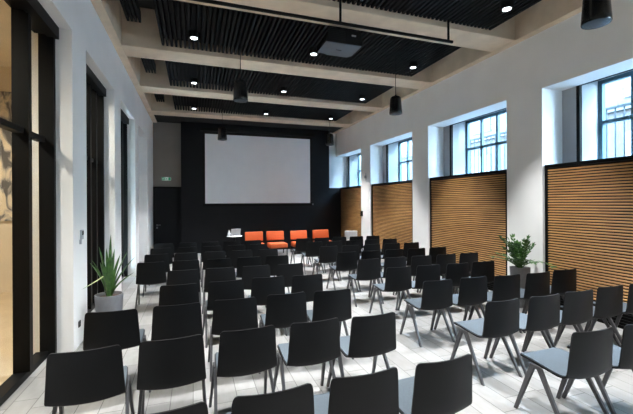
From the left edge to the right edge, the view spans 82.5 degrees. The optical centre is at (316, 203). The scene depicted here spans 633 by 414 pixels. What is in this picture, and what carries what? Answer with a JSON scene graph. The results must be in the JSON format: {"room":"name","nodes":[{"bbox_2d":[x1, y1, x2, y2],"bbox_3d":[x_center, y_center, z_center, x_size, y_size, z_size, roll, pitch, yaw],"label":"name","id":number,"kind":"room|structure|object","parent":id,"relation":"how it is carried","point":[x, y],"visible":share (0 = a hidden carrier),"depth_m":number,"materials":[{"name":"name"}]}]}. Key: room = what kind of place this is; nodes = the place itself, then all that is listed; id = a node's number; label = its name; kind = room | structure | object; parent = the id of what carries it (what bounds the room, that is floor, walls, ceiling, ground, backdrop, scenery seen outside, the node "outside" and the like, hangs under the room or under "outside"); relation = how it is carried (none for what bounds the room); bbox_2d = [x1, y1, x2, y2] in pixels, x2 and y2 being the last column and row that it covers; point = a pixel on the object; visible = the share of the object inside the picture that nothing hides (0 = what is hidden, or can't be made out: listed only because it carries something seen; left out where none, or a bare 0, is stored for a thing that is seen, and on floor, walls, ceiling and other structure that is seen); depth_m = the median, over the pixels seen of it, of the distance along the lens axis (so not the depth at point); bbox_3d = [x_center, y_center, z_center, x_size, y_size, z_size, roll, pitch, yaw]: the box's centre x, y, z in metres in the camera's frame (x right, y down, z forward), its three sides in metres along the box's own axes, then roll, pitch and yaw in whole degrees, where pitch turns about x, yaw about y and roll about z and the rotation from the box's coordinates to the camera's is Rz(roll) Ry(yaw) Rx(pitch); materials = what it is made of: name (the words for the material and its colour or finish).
{"room":"assembly chamber","nodes":[
{"label":"assembly chamber","id":0,"kind":"room"},
{"bbox_2d":[0,0,10,66],"bbox_3d":[-5.510,-3.071,3.208,4.450,0.200,10.000,0,0,-19],"label":"ceiling","id":1,"kind":"structure","parent":0,"point":[5,10],"depth_m":6.36,"materials":[{"name":"beige paint"}]},
{"bbox_2d":[0,66,11,292],"bbox_3d":[-5.503,-0.971,3.206,4.440,5.800,10.000,0,0,-19],"label":"wall","id":2,"kind":"structure","parent":0,"point":[5,72],"depth_m":7.85,"materials":[{"name":"beige paint"}]},
{"bbox_2d":[0,91,11,220],"bbox_3d":[-7.646,-1.010,7.509,2.540,2.800,0.025,0,0,-19],"label":"mural","id":3,"kind":"object","parent":2,"relation":"attached to","point":[5,97],"visible":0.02,"depth_m":7.81,"materials":[{"name":"paint"}]},
{"bbox_2d":[31,0,152,353],"bbox_3d":[-3.553,-0.981,5.133,0.470,5.800,18.000,0,0,-19],"label":"wall","id":4,"kind":"structure","parent":0,"point":[83,40],"depth_m":5.01,"materials":[{"name":"white paint"}]},
{"bbox_2d":[0,0,58,405],"bbox_3d":[-2.971,-0.159,3.334,0.250,4.150,2.600,0,0,-19],"label":"window frame","id":5,"kind":"structure","parent":4,"relation":"in","point":[26,15],"depth_m":3.96,"materials":[{"name":"black metal"}]},
{"bbox_2d":[86,64,105,312],"bbox_3d":[-3.906,-0.154,6.095,0.250,4.150,1.970,0,0,-19],"label":"window","id":6,"kind":"structure","parent":4,"relation":"in","point":[95,90],"depth_m":6.67,"materials":[{"name":"black metal"}]},
{"bbox_2d":[90,0,156,122],"bbox_3d":[-3.273,-3.483,5.233,0.150,0.800,18.000,0,0,-19],"label":"trim","id":7,"kind":"structure","parent":4,"relation":"attached to","point":[108,11],"depth_m":6.95,"materials":[{"name":"concrete"}]},
{"bbox_2d":[121,109,128,278],"bbox_3d":[-4.740,-0.150,8.557,0.250,4.150,1.970,0,0,-19],"label":"window","id":8,"kind":"structure","parent":4,"relation":"in","point":[124,119],"depth_m":9.44,"materials":[{"name":"black metal"}]},
{"bbox_2d":[138,0,154,9],"bbox_3d":[0.461,-4.003,6.656,8.980,0.200,18.300,0,0,-19],"label":"ceiling","id":9,"kind":"structure","parent":0,"point":[148,4],"depth_m":7.05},
{"bbox_2d":[151,93,349,126],"bbox_3d":[-2.175,-3.489,13.406,7.170,0.800,0.580,0,0,-19],"label":"ceiling beam","id":10,"kind":"structure","parent":9,"relation":"attached to","point":[167,108],"depth_m":12.93,"materials":[{"name":"concrete"}]},
{"bbox_2d":[154,94,353,120],"bbox_3d":[-1.931,-3.530,12.092,6.310,0.720,2.005,0,0,-19],"label":"ceiling panel","id":11,"kind":"object","parent":9,"relation":"attached to","point":[277,110],"visible":0.52,"depth_m":12.19,"materials":[{"name":"black paint"}]},
{"bbox_2d":[140,58,381,111],"bbox_3d":[-1.335,-3.493,10.924,7.170,0.800,0.580,0,0,-19],"label":"ceiling beam","id":12,"kind":"structure","parent":9,"relation":"attached to","point":[158,82],"depth_m":10.34,"materials":[{"name":"concrete"}]},
{"bbox_2d":[141,58,394,103],"bbox_3d":[-1.093,-3.534,9.616,6.310,0.720,1.995,0,0,-19],"label":"ceiling panel","id":13,"kind":"object","parent":9,"relation":"attached to","point":[221,77],"visible":0.59,"depth_m":9.61,"materials":[{"name":"black paint"}]},
{"bbox_2d":[121,6,431,88],"bbox_3d":[-0.500,-3.497,8.457,7.170,0.800,0.570,0,0,-19],"label":"ceiling beam","id":14,"kind":"structure","parent":9,"relation":"attached to","point":[139,40],"depth_m":7.82,"materials":[{"name":"concrete"}]},
{"bbox_2d":[120,0,460,76],"bbox_3d":[-0.268,-3.539,7.176,6.310,0.720,1.945,0,0,-19],"label":"ceiling panel","id":15,"kind":"object","parent":9,"relation":"attached to","point":[264,35],"visible":0.59,"depth_m":7.05,"materials":[{"name":"black paint"}]},
{"bbox_2d":[233,34,247,102],"bbox_3d":[-1.423,-2.538,6.755,0.276,1.274,0.276,0,0,-19],"label":"speaker","id":16,"kind":"object","parent":15,"relation":"hanging from","point":[240,95],"visible":1,"depth_m":6.66},
{"bbox_2d":[316,26,361,57],"bbox_3d":[0.387,-2.975,6.514,0.690,0.454,0.598,0,0,-19],"label":"projector","id":17,"kind":"object","parent":15,"relation":"attached to","point":[338,41],"visible":0.94,"depth_m":6.31,"materials":[{"name":"black paint"}]},
{"bbox_2d":[389,56,401,115],"bbox_3d":[1.712,-2.554,7.816,0.276,1.274,0.276,0,0,-19],"label":"speaker","id":18,"kind":"object","parent":15,"relation":"hanging from","point":[395,101],"visible":1,"depth_m":7.72},
{"bbox_2d":[176,0,514,51],"bbox_3d":[0.319,-3.502,6.037,7.170,0.800,0.580,0,0,-19],"label":"ceiling beam","id":19,"kind":"structure","parent":9,"relation":"attached to","point":[465,36],"depth_m":6.20,"materials":[{"name":"concrete"}]},
{"bbox_2d":[332,0,540,29],"bbox_3d":[0.561,-3.543,4.728,6.310,0.720,1.995,0,0,-19],"label":"ceiling panel","id":20,"kind":"object","parent":9,"relation":"attached to","point":[482,14],"visible":1,"depth_m":5.95,"materials":[{"name":"black paint"}]},
{"bbox_2d":[191,0,452,43],"bbox_3d":[0.086,-3.067,5.577,4.870,0.536,0.052,0,0,-19],"label":"bar","id":21,"kind":"object","parent":20,"relation":"hanging from","point":[215,2],"visible":0.87,"depth_m":5.63,"materials":[{"name":"black metal"}]},
{"bbox_3d":[1.154,-3.506,3.569,7.170,0.800,0.570,0,0,-19],"label":"ceiling beam","id":22,"kind":"structure","parent":9,"relation":"attached to","visible":0},
{"bbox_2d":[580,0,612,29],"bbox_3d":[3.017,-2.561,3.897,0.276,1.274,0.276,0,0,-19],"label":"speaker","id":23,"kind":"object","parent":22,"relation":"hanging from","point":[595,14],"visible":1,"depth_m":3.82},
{"bbox_2d":[582,18,610,29],"bbox_3d":[3.020,-1.934,3.897,0.252,0.020,0.252,0,0,-19],"label":"grille","id":24,"kind":"object","parent":23,"relation":"attached to","point":[589,23],"depth_m":3.87,"materials":[{"name":"grey metal"}]},
{"bbox_2d":[153,122,345,187],"bbox_3d":[-2.708,-0.986,15.080,8.450,5.800,0.300,0,0,-19],"label":"wall","id":25,"kind":"structure","parent":0,"point":[166,136],"depth_m":13.95,"materials":[{"name":"grey paint"}]},
{"bbox_2d":[153,187,180,252],"bbox_3d":[-5.713,0.650,13.844,1.008,2.560,0.109,0,0,-19],"label":"door","id":26,"kind":"structure","parent":25,"relation":"in","point":[166,200],"depth_m":13.85,"materials":[{"name":"black paint"}]},
{"bbox_2d":[181,122,329,252],"bbox_3d":[-2.349,-0.598,14.820,6.000,5.020,0.380,0,0,-19],"label":"wall","id":27,"kind":"structure","parent":0,"point":[200,223],"depth_m":14.38,"materials":[{"name":"black paint"}]},
{"bbox_2d":[154,115,342,132],"bbox_3d":[-2.477,-3.162,14.301,7.470,0.090,1.310,0,0,-19],"label":"trim","id":28,"kind":"structure","parent":27,"relation":"attached to","point":[159,118],"depth_m":13.95,"materials":[{"name":"black concrete"}]},
{"bbox_2d":[200,127,314,205],"bbox_3d":[-2.276,-1.398,14.561,4.600,3.020,0.140,0,0,-19],"label":"projection screen","id":29,"kind":"object","parent":27,"relation":"attached to","point":[251,167],"visible":1,"depth_m":14.54,"materials":[{"name":"fabric"}]},
{"bbox_2d":[329,188,339,240],"bbox_3d":[0.752,0.616,15.878,0.540,2.560,0.360,0,0,-19],"label":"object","id":30,"kind":"structure","parent":27,"relation":"attached to","point":[334,193],"depth_m":15.70,"materials":[{"name":"black paint"}]},
{"bbox_2d":[0,249,632,413],"bbox_3d":[-1.866,1.985,5.699,12.900,0.150,18.000,0,0,-19],"label":"floor","id":31,"kind":"structure","parent":0,"point":[502,382],"depth_m":4.12,"materials":[{"name":"white wood"}]},
{"bbox_2d":[44,345,134,413],"bbox_3d":[-1.741,1.476,2.808,0.546,0.867,0.572,0,0,-22],"label":"chair","id":32,"kind":"object","parent":31,"relation":"on","point":[93,375],"visible":1,"depth_m":2.56,"materials":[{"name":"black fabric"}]},
{"bbox_2d":[83,236,134,311],"bbox_3d":[-3.065,1.191,5.233,0.697,1.450,0.573,0,0,-45],"label":"agave plant","id":33,"kind":"object","parent":31,"relation":"on","point":[109,300],"visible":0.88,"depth_m":5.25,"materials":[{"name":"green plant"}]},
{"bbox_2d":[83,309,146,350],"bbox_3d":[-2.063,1.477,3.747,0.546,0.867,0.572,0,0,-17],"label":"chair","id":34,"kind":"object","parent":31,"relation":"on","point":[121,327],"visible":0.76,"depth_m":3.49,"materials":[{"name":"black plastic"}]},
{"bbox_2d":[135,261,166,308],"bbox_3d":[-3.022,1.482,6.661,0.546,0.867,0.572,0,0,-19],"label":"chair","id":35,"kind":"object","parent":31,"relation":"on","point":[149,273],"visible":0.91,"depth_m":6.42,"materials":[{"name":"black plastic"}]},
{"bbox_2d":[142,254,170,296],"bbox_3d":[-3.377,1.484,7.678,0.546,0.867,0.572,0,0,-20],"label":"chair","id":36,"kind":"object","parent":31,"relation":"on","point":[153,257],"visible":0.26,"depth_m":7.44,"materials":[{"name":"black plastic"}]},
{"bbox_2d":[137,334,206,413],"bbox_3d":[-1.199,1.473,3.023,0.546,0.867,0.572,0,0,-20],"label":"chair","id":37,"kind":"object","parent":31,"relation":"on","point":[176,362],"visible":0.99,"depth_m":2.77,"materials":[{"name":"black plastic"}]},
{"bbox_2d":[149,302,202,392],"bbox_3d":[-1.512,1.474,3.953,0.546,0.867,0.572,0,0,-19],"label":"chair","id":38,"kind":"object","parent":31,"relation":"on","point":[183,320],"visible":0.72,"depth_m":3.69,"materials":[{"name":"black plastic"}]},
{"bbox_2d":[159,283,198,305],"bbox_3d":[-1.845,1.476,4.876,0.546,0.867,0.572,0,0,-19],"label":"chair","id":39,"kind":"object","parent":31,"relation":"on","point":[183,293],"visible":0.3,"depth_m":4.61,"materials":[{"name":"black plastic"}]},
{"bbox_2d":[152,401,207,413],"bbox_3d":[-0.868,1.471,2.048,0.546,0.867,0.572,0,0,-20],"label":"chair","id":40,"kind":"object","parent":31,"relation":"on","point":[201,407],"visible":1,"depth_m":1.85,"materials":[{"name":"black plastic"}]},
{"bbox_2d":[167,269,200,304],"bbox_3d":[-2.167,1.478,5.884,0.546,0.867,0.572,0,0,-20],"label":"chair","id":41,"kind":"object","parent":31,"relation":"on","point":[178,277],"visible":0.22,"depth_m":5.62,"materials":[{"name":"black plastic"}]},
{"bbox_2d":[174,252,197,260],"bbox_3d":[-2.836,1.481,7.861,0.546,0.867,0.572,0,0,-20],"label":"chair","id":42,"kind":"object","parent":31,"relation":"on","point":[178,256],"visible":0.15,"depth_m":7.59,"materials":[{"name":"black plastic"}]},
{"bbox_2d":[172,260,201,305],"bbox_3d":[-2.471,1.480,6.848,0.546,0.867,0.572,0,0,-19],"label":"chair","id":43,"kind":"object","parent":31,"relation":"on","point":[187,264],"visible":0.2,"depth_m":6.59,"materials":[{"name":"black plastic"}]},
{"bbox_2d":[201,251,225,291],"bbox_3d":[-2.284,1.478,8.048,0.546,0.867,0.572,0,0,-19],"label":"chair","id":44,"kind":"object","parent":31,"relation":"on","point":[219,254],"visible":0.41,"depth_m":7.78,"materials":[{"name":"black plastic"}]},
{"bbox_2d":[204,258,231,284],"bbox_3d":[-1.918,1.477,7.025,0.546,0.867,0.572,0,0,-19],"label":"chair","id":45,"kind":"object","parent":31,"relation":"on","point":[226,262],"visible":0.27,"depth_m":6.76,"materials":[{"name":"black plastic"}]},
{"bbox_2d":[202,267,235,316],"bbox_3d":[-1.633,1.475,6.065,0.546,0.867,0.572,0,0,-20],"label":"chair","id":46,"kind":"object","parent":31,"relation":"on","point":[228,273],"visible":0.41,"depth_m":5.80,"materials":[{"name":"black plastic"}]},
{"bbox_2d":[203,279,243,347],"bbox_3d":[-1.303,1.473,5.080,0.546,0.867,0.572,0,0,-23],"label":"chair","id":47,"kind":"object","parent":31,"relation":"on","point":[233,289],"visible":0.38,"depth_m":4.82,"materials":[{"name":"black plastic"}]},
{"bbox_2d":[208,297,260,381],"bbox_3d":[-0.962,1.472,4.169,0.546,0.867,0.572,0,0,-19],"label":"chair","id":48,"kind":"object","parent":31,"relation":"on","point":[231,314],"visible":0.82,"depth_m":3.91,"materials":[{"name":"black plastic"}]},
{"bbox_2d":[231,250,252,268],"bbox_3d":[-1.735,1.476,8.234,0.546,0.867,0.572,0,0,-20],"label":"chair","id":49,"kind":"object","parent":31,"relation":"on","point":[235,255],"visible":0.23,"depth_m":7.95,"materials":[{"name":"black plastic"}]},
{"bbox_2d":[209,325,276,413],"bbox_3d":[-0.655,1.470,3.227,0.546,0.867,0.572,0,0,-22],"label":"chair","id":50,"kind":"object","parent":31,"relation":"on","point":[245,352],"visible":0.97,"depth_m":2.98,"materials":[{"name":"black plastic"}]},
{"bbox_2d":[235,256,261,277],"bbox_3d":[-1.380,1.474,7.217,0.546,0.867,0.572,0,0,-20],"label":"chair","id":51,"kind":"object","parent":31,"relation":"on","point":[241,261],"visible":0.35,"depth_m":6.94,"materials":[{"name":"black plastic"}]},
{"bbox_2d":[242,265,270,307],"bbox_3d":[-1.083,1.472,6.251,0.546,0.867,0.572,0,0,-20],"label":"chair","id":52,"kind":"object","parent":31,"relation":"on","point":[248,272],"visible":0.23,"depth_m":5.97,"materials":[{"name":"black plastic"}]},
{"bbox_2d":[248,276,286,335],"bbox_3d":[-0.755,1.470,5.316,0.546,0.867,0.572,0,0,-19],"label":"chair","id":53,"kind":"object","parent":31,"relation":"on","point":[261,288],"visible":0.51,"depth_m":5.05,"materials":[{"name":"black plastic"}]},
{"bbox_2d":[257,249,277,276],"bbox_3d":[-1.184,1.473,8.420,0.546,0.867,0.572,0,0,-20],"label":"chair","id":54,"kind":"object","parent":31,"relation":"on","point":[262,253],"visible":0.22,"depth_m":8.14,"materials":[{"name":"black plastic"}]},
{"bbox_2d":[226,383,313,413],"bbox_3d":[-0.318,1.468,2.235,0.546,0.867,0.572,0,0,-20],"label":"chair","id":55,"kind":"object","parent":31,"relation":"on","point":[299,399],"visible":1,"depth_m":1.98,"materials":[{"name":"black plastic"}]},
{"bbox_2d":[266,231,287,254],"bbox_3d":[-1.489,1.488,13.560,0.670,0.840,0.748,0,0,-19],"label":"lounge chair","id":56,"kind":"object","parent":31,"relation":"on","point":[271,235],"visible":0.93,"depth_m":13.69,"materials":[{"name":"orange fabric"}]},
{"bbox_2d":[265,255,289,292],"bbox_3d":[-0.859,1.471,7.404,0.546,0.867,0.572,0,0,-19],"label":"chair","id":57,"kind":"object","parent":31,"relation":"on","point":[273,261],"visible":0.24,"depth_m":7.14,"materials":[{"name":"black plastic"}]},
{"bbox_2d":[259,292,306,371],"bbox_3d":[-0.420,1.469,4.383,0.546,0.867,0.572,0,0,-19],"label":"chair","id":58,"kind":"object","parent":31,"relation":"on","point":[282,310],"visible":0.81,"depth_m":4.13,"materials":[{"name":"black plastic"}]},
{"bbox_2d":[277,263,303,286],"bbox_3d":[-0.530,1.469,6.428,0.546,0.867,0.572,0,0,-20],"label":"chair","id":59,"kind":"object","parent":31,"relation":"on","point":[288,271],"visible":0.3,"depth_m":6.17,"materials":[{"name":"black plastic"}]},
{"bbox_2d":[290,230,306,253],"bbox_3d":[-0.608,1.483,13.858,0.670,0.840,0.748,0,0,-19],"label":"lounge chair","id":60,"kind":"object","parent":31,"relation":"on","point":[295,234],"visible":0.52,"depth_m":14.05,"materials":[{"name":"orange fabric"}]},
{"bbox_2d":[290,238,311,266],"bbox_3d":[-0.462,1.469,10.899,0.546,0.867,0.572,0,0,-19],"label":"chair","id":61,"kind":"object","parent":31,"relation":"on","point":[300,242],"visible":0.77,"depth_m":10.64,"materials":[{"name":"black plastic"}]},
{"bbox_2d":[285,274,322,336],"bbox_3d":[-0.212,1.468,5.460,0.546,0.867,0.572,0,0,-20],"label":"chair","id":62,"kind":"object","parent":31,"relation":"on","point":[309,284],"visible":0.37,"depth_m":5.21,"materials":[{"name":"black plastic"}]},
{"bbox_2d":[273,317,339,389],"bbox_3d":[-0.095,1.467,3.417,0.546,0.867,0.572,0,0,-21],"label":"chair","id":63,"kind":"object","parent":31,"relation":"on","point":[316,342],"visible":0.94,"depth_m":3.18,"materials":[{"name":"black plastic"}]},
{"bbox_2d":[301,241,323,274],"bbox_3d":[-0.129,1.467,9.915,0.546,0.867,0.572,0,0,-19],"label":"chair","id":64,"kind":"object","parent":31,"relation":"on","point":[312,248],"visible":0.83,"depth_m":9.66,"materials":[{"name":"black plastic"}]},
{"bbox_2d":[312,246,338,280],"bbox_3d":[0.220,1.465,8.896,0.546,0.867,0.572,0,0,-20],"label":"chair","id":65,"kind":"object","parent":31,"relation":"on","point":[328,254],"visible":0.91,"depth_m":8.65,"materials":[{"name":"black plastic"}]},
{"bbox_2d":[307,289,353,365],"bbox_3d":[0.124,1.466,4.537,0.546,0.867,0.572,0,0,-17],"label":"chair","id":66,"kind":"object","parent":31,"relation":"on","point":[333,303],"visible":0.76,"depth_m":4.28,"materials":[{"name":"black plastic"}]},
{"bbox_2d":[326,251,358,291],"bbox_3d":[0.568,1.464,7.867,0.546,0.867,0.572,0,0,-20],"label":"chair","id":67,"kind":"object","parent":31,"relation":"on","point":[346,261],"visible":0.93,"depth_m":7.63,"materials":[{"name":"black plastic"}]},
{"bbox_2d":[314,367,398,413],"bbox_3d":[0.218,1.465,2.436,0.546,0.867,0.572,0,0,-20],"label":"chair","id":68,"kind":"object","parent":31,"relation":"on","point":[377,392],"visible":0.89,"depth_m":2.18,"materials":[{"name":"black plastic"}]},
{"bbox_2d":[326,312,395,386],"bbox_3d":[0.453,1.464,3.582,0.546,0.867,0.572,0,0,-20],"label":"chair","id":69,"kind":"object","parent":31,"relation":"on","point":[373,336],"visible":0.86,"depth_m":3.34,"materials":[{"name":"black plastic"}]},
{"bbox_2d":[347,258,381,306],"bbox_3d":[0.897,1.462,6.911,0.546,0.867,0.572,0,0,-20],"label":"chair","id":70,"kind":"object","parent":31,"relation":"on","point":[367,269],"visible":0.95,"depth_m":6.67,"materials":[{"name":"black plastic"}]},
{"bbox_2d":[350,250,380,291],"bbox_3d":[1.109,1.461,8.059,0.546,0.867,0.572,0,0,-20],"label":"chair","id":71,"kind":"object","parent":31,"relation":"on","point":[375,254],"visible":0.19,"depth_m":7.80,"materials":[{"name":"black plastic"}]},
{"bbox_2d":[370,257,406,303],"bbox_3d":[1.426,1.459,7.101,0.546,0.867,0.572,0,0,-19],"label":"chair","id":72,"kind":"object","parent":31,"relation":"on","point":[392,262],"visible":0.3,"depth_m":6.84,"materials":[{"name":"black plastic"}]},
{"bbox_2d":[369,266,411,317],"bbox_3d":[1.250,1.460,6.046,0.546,0.867,0.572,0,0,-19],"label":"chair","id":73,"kind":"object","parent":31,"relation":"on","point":[397,279],"visible":0.94,"depth_m":5.82,"materials":[{"name":"black plastic"}]},
{"bbox_2d":[395,255,431,294],"bbox_3d":[1.977,1.456,7.287,0.546,0.867,0.572,0,0,-20],"label":"chair","id":74,"kind":"object","parent":31,"relation":"on","point":[416,261],"visible":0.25,"depth_m":7.00,"materials":[{"name":"black plastic"}]},
{"bbox_2d":[406,248,424,280],"bbox_3d":[2.195,1.455,8.427,0.546,0.867,0.572,0,0,-20],"label":"chair","id":75,"kind":"object","parent":31,"relation":"on","point":[415,251],"visible":0.3,"depth_m":8.14,"materials":[{"name":"black plastic"}]},
{"bbox_2d":[397,264,441,318],"bbox_3d":[1.783,1.457,6.226,0.546,0.867,0.572,0,0,-20],"label":"chair","id":76,"kind":"object","parent":31,"relation":"on","point":[423,272],"visible":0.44,"depth_m":5.96,"materials":[{"name":"black plastic"}]},
{"bbox_2d":[399,279,454,346],"bbox_3d":[1.549,1.458,5.050,0.546,0.867,0.572,0,0,-18],"label":"chair","id":77,"kind":"object","parent":31,"relation":"on","point":[436,295],"visible":1,"depth_m":4.82,"materials":[{"name":"black plastic"}]},
{"bbox_2d":[415,247,445,278],"bbox_3d":[2.739,1.452,8.611,0.546,0.867,0.572,0,0,-20],"label":"chair","id":78,"kind":"object","parent":31,"relation":"on","point":[433,251],"visible":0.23,"depth_m":8.33,"materials":[{"name":"black plastic"}]},
{"bbox_2d":[398,354,471,413],"bbox_3d":[0.768,1.462,2.622,0.546,0.867,0.572,0,0,-21],"label":"chair","id":79,"kind":"object","parent":31,"relation":"on","point":[441,387],"visible":0.82,"depth_m":2.37,"materials":[{"name":"black plastic"}]},
{"bbox_2d":[419,254,455,292],"bbox_3d":[2.522,1.453,7.461,0.546,0.867,0.572,0,0,-20],"label":"chair","id":80,"kind":"object","parent":31,"relation":"on","point":[443,260],"visible":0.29,"depth_m":7.19,"materials":[{"name":"black plastic"}]},
{"bbox_2d":[440,262,469,314],"bbox_3d":[2.334,1.454,6.382,0.546,0.867,0.572,0,0,-19],"label":"chair","id":81,"kind":"object","parent":31,"relation":"on","point":[455,272],"visible":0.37,"depth_m":6.12,"materials":[{"name":"black plastic"}]},
{"bbox_2d":[434,276,486,337],"bbox_3d":[2.107,1.456,5.239,0.546,0.867,0.572,0,0,-19],"label":"chair","id":82,"kind":"object","parent":31,"relation":"on","point":[472,291],"visible":0.71,"depth_m":5.00,"materials":[{"name":"black plastic"}]},
{"bbox_2d":[445,252,477,293],"bbox_3d":[3.054,1.450,7.641,0.546,0.867,0.572,0,0,-20],"label":"chair","id":83,"kind":"object","parent":31,"relation":"on","point":[470,258],"visible":0.23,"depth_m":7.38,"materials":[{"name":"black plastic"}]},
{"bbox_2d":[454,261,494,310],"bbox_3d":[2.868,1.452,6.572,0.546,0.867,0.572,0,0,-16],"label":"chair","id":84,"kind":"object","parent":31,"relation":"on","point":[485,268],"visible":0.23,"depth_m":6.31,"materials":[{"name":"black plastic"}]},
{"bbox_2d":[450,298,521,385],"bbox_3d":[1.896,1.457,4.050,0.546,0.867,0.572,0,0,-20],"label":"chair","id":85,"kind":"object","parent":31,"relation":"on","point":[501,318],"visible":1,"depth_m":3.84,"materials":[{"name":"black plastic"}]},
{"bbox_2d":[468,274,521,332],"bbox_3d":[2.648,1.453,5.371,0.546,0.867,0.572,0,0,-18],"label":"chair","id":86,"kind":"object","parent":31,"relation":"on","point":[505,287],"visible":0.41,"depth_m":5.11,"materials":[{"name":"black plastic"}]},
{"bbox_2d":[490,234,556,307],"bbox_3d":[3.642,1.221,6.428,1.045,1.320,0.678,0,0,27],"label":"potted zamioculcas","id":87,"kind":"object","parent":31,"relation":"on","point":[519,254],"visible":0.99,"depth_m":6.48,"materials":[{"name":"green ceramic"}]},
{"bbox_2d":[509,266,530,307],"bbox_3d":[3.712,1.521,6.585,0.256,0.720,0.256,0,0,-19],"label":"pot","id":88,"kind":"object","parent":87,"relation":"attached to","point":[522,270],"depth_m":6.47,"materials":[{"name":"grey ceramic"}]},
{"bbox_2d":[489,293,559,374],"bbox_3d":[2.464,1.454,4.242,0.546,0.867,0.572,0,0,-19],"label":"chair","id":89,"kind":"object","parent":31,"relation":"on","point":[543,311],"visible":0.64,"depth_m":4.00,"materials":[{"name":"black plastic"}]},
{"bbox_2d":[520,271,551,332],"bbox_3d":[3.191,1.450,5.545,0.546,0.867,0.572,0,0,-20],"label":"chair","id":90,"kind":"object","parent":31,"relation":"on","point":[537,284],"visible":0.49,"depth_m":5.28,"materials":[{"name":"black plastic"}]},
{"bbox_2d":[525,269,576,313],"bbox_3d":[3.751,1.447,5.775,0.546,0.867,0.572,0,0,-16],"label":"chair","id":91,"kind":"object","parent":31,"relation":"on","point":[563,281],"visible":0.56,"depth_m":5.51,"materials":[{"name":"black plastic"}]},
{"bbox_2d":[525,289,592,350],"bbox_3d":[2.991,1.451,4.441,0.546,0.867,0.572,0,0,-19],"label":"chair","id":92,"kind":"object","parent":31,"relation":"on","point":[578,305],"visible":0.57,"depth_m":4.18,"materials":[{"name":"black plastic"}]},
{"bbox_2d":[514,327,612,413],"bbox_3d":[2.170,1.455,3.157,0.546,0.867,0.572,0,0,-18],"label":"chair","id":93,"kind":"object","parent":31,"relation":"on","point":[590,354],"visible":1,"depth_m":2.96,"materials":[{"name":"black plastic"}]},
{"bbox_2d":[557,284,622,346],"bbox_3d":[3.538,1.448,4.666,0.546,0.867,0.572,0,0,-19],"label":"chair","id":94,"kind":"object","parent":31,"relation":"on","point":[609,300],"visible":0.56,"depth_m":4.41,"materials":[{"name":"black plastic"}]},
{"bbox_2d":[561,324,632,413],"bbox_3d":[2.726,1.452,3.325,0.546,0.867,0.572,0,0,-18],"label":"chair","id":95,"kind":"object","parent":31,"relation":"on","point":[622,358],"visible":0.48,"depth_m":3.08,"materials":[{"name":"black plastic"}]},
{"bbox_2d":[588,283,632,343],"bbox_3d":[4.084,1.445,4.841,0.546,0.867,0.572,0,0,-18],"label":"chair","id":96,"kind":"object","parent":31,"relation":"on","point":[627,307],"visible":0.38,"depth_m":4.66,"materials":[{"name":"black plastic"}]},
{"bbox_2d":[336,0,632,274],"bbox_3d":[3.991,-1.021,7.687,0.500,5.800,18.000,0,0,-19],"label":"wall","id":97,"kind":"structure","parent":0,"point":[528,79],"depth_m":7.09,"materials":[{"name":"white paint"}]},
{"bbox_2d":[340,185,360,239],"bbox_3d":[1.415,0.608,14.762,0.080,2.570,2.140,0,0,-19],"label":"panel","id":98,"kind":"object","parent":97,"relation":"attached to","point":[350,197],"visible":0.74,"depth_m":14.81,"materials":[{"name":"brown wood"}]},
{"bbox_2d":[372,180,412,260],"bbox_3d":[2.436,0.602,11.745,0.080,2.570,2.590,0,0,-19],"label":"panel","id":99,"kind":"object","parent":97,"relation":"attached to","point":[392,202],"visible":0.69,"depth_m":11.58,"materials":[{"name":"brown wood"}]},
{"bbox_2d":[332,0,581,133],"bbox_3d":[3.665,-3.519,7.581,0.160,0.800,18.000,0,0,-19],"label":"trim","id":100,"kind":"structure","parent":97,"relation":"attached to","point":[544,14],"depth_m":7.60,"materials":[{"name":"concrete"}]},
{"bbox_2d":[430,169,506,290],"bbox_3d":[3.513,0.597,8.562,0.080,2.570,2.550,0,0,-19],"label":"panel","id":101,"kind":"object","parent":97,"relation":"attached to","point":[468,212],"visible":0.62,"depth_m":8.29,"materials":[{"name":"brown wood"}]},
{"bbox_2d":[545,155,632,328],"bbox_3d":[4.597,0.591,5.361,0.080,2.570,2.550,0,0,-19],"label":"panel","id":102,"kind":"object","parent":97,"relation":"attached to","point":[589,203],"visible":0.84,"depth_m":5.80,"materials":[{"name":"brown wood"}]},
{"bbox_2d":[346,70,632,186],"bbox_3d":[4.455,-1.023,8.002,0.580,5.800,18.300,0,0,-19],"label":"wall","id":103,"kind":"structure","parent":0,"point":[589,91],"depth_m":6.68,"materials":[{"name":"white paint"}]},
{"bbox_2d":[386,137,411,182],"bbox_3d":[3.102,-1.391,11.900,0.560,1.630,2.220,0,0,-19],"label":"window","id":104,"kind":"structure","parent":103,"relation":"in","point":[407,140],"depth_m":12.81,"materials":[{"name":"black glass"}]},
{"bbox_2d":[450,108,506,175],"bbox_3d":[4.185,-1.397,8.698,0.560,1.630,2.220,0,0,-19],"label":"window","id":105,"kind":"structure","parent":103,"relation":"in","point":[498,143],"depth_m":9.24,"materials":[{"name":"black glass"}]},
{"bbox_2d":[576,69,632,161],"bbox_3d":[5.269,-1.403,5.497,0.560,1.630,2.220,0,0,-19],"label":"window","id":106,"kind":"structure","parent":103,"relation":"in","point":[601,84],"depth_m":6.42,"materials":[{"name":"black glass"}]},
{"label":"outside","id":107,"kind":"structure","parent":0,"visible":0},
{"bbox_3d":[17.816,-0.493,20.811,32.900,0.200,52.000,0,0,-19],"label":"street","id":108,"kind":"object","parent":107,"visible":0},
{"bbox_2d":[360,77,630,180],"bbox_3d":[12.402,-5.065,22.154,4.250,9.000,46.000,0,0,-19],"label":"apartment building","id":109,"kind":"structure","parent":108,"relation":"on","point":[618,92],"depth_m":15.63,"materials":[{"name":"brick"}]},
{"bbox_2d":[402,102,630,180],"bbox_3d":[4.480,-1.339,14.504,0.050,1.630,16.600,0,0,-19],"label":"railing","id":110,"kind":"object","parent":108,"relation":"on","point":[625,104],"visible":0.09,"depth_m":11.07,"materials":[{"name":"metal"}]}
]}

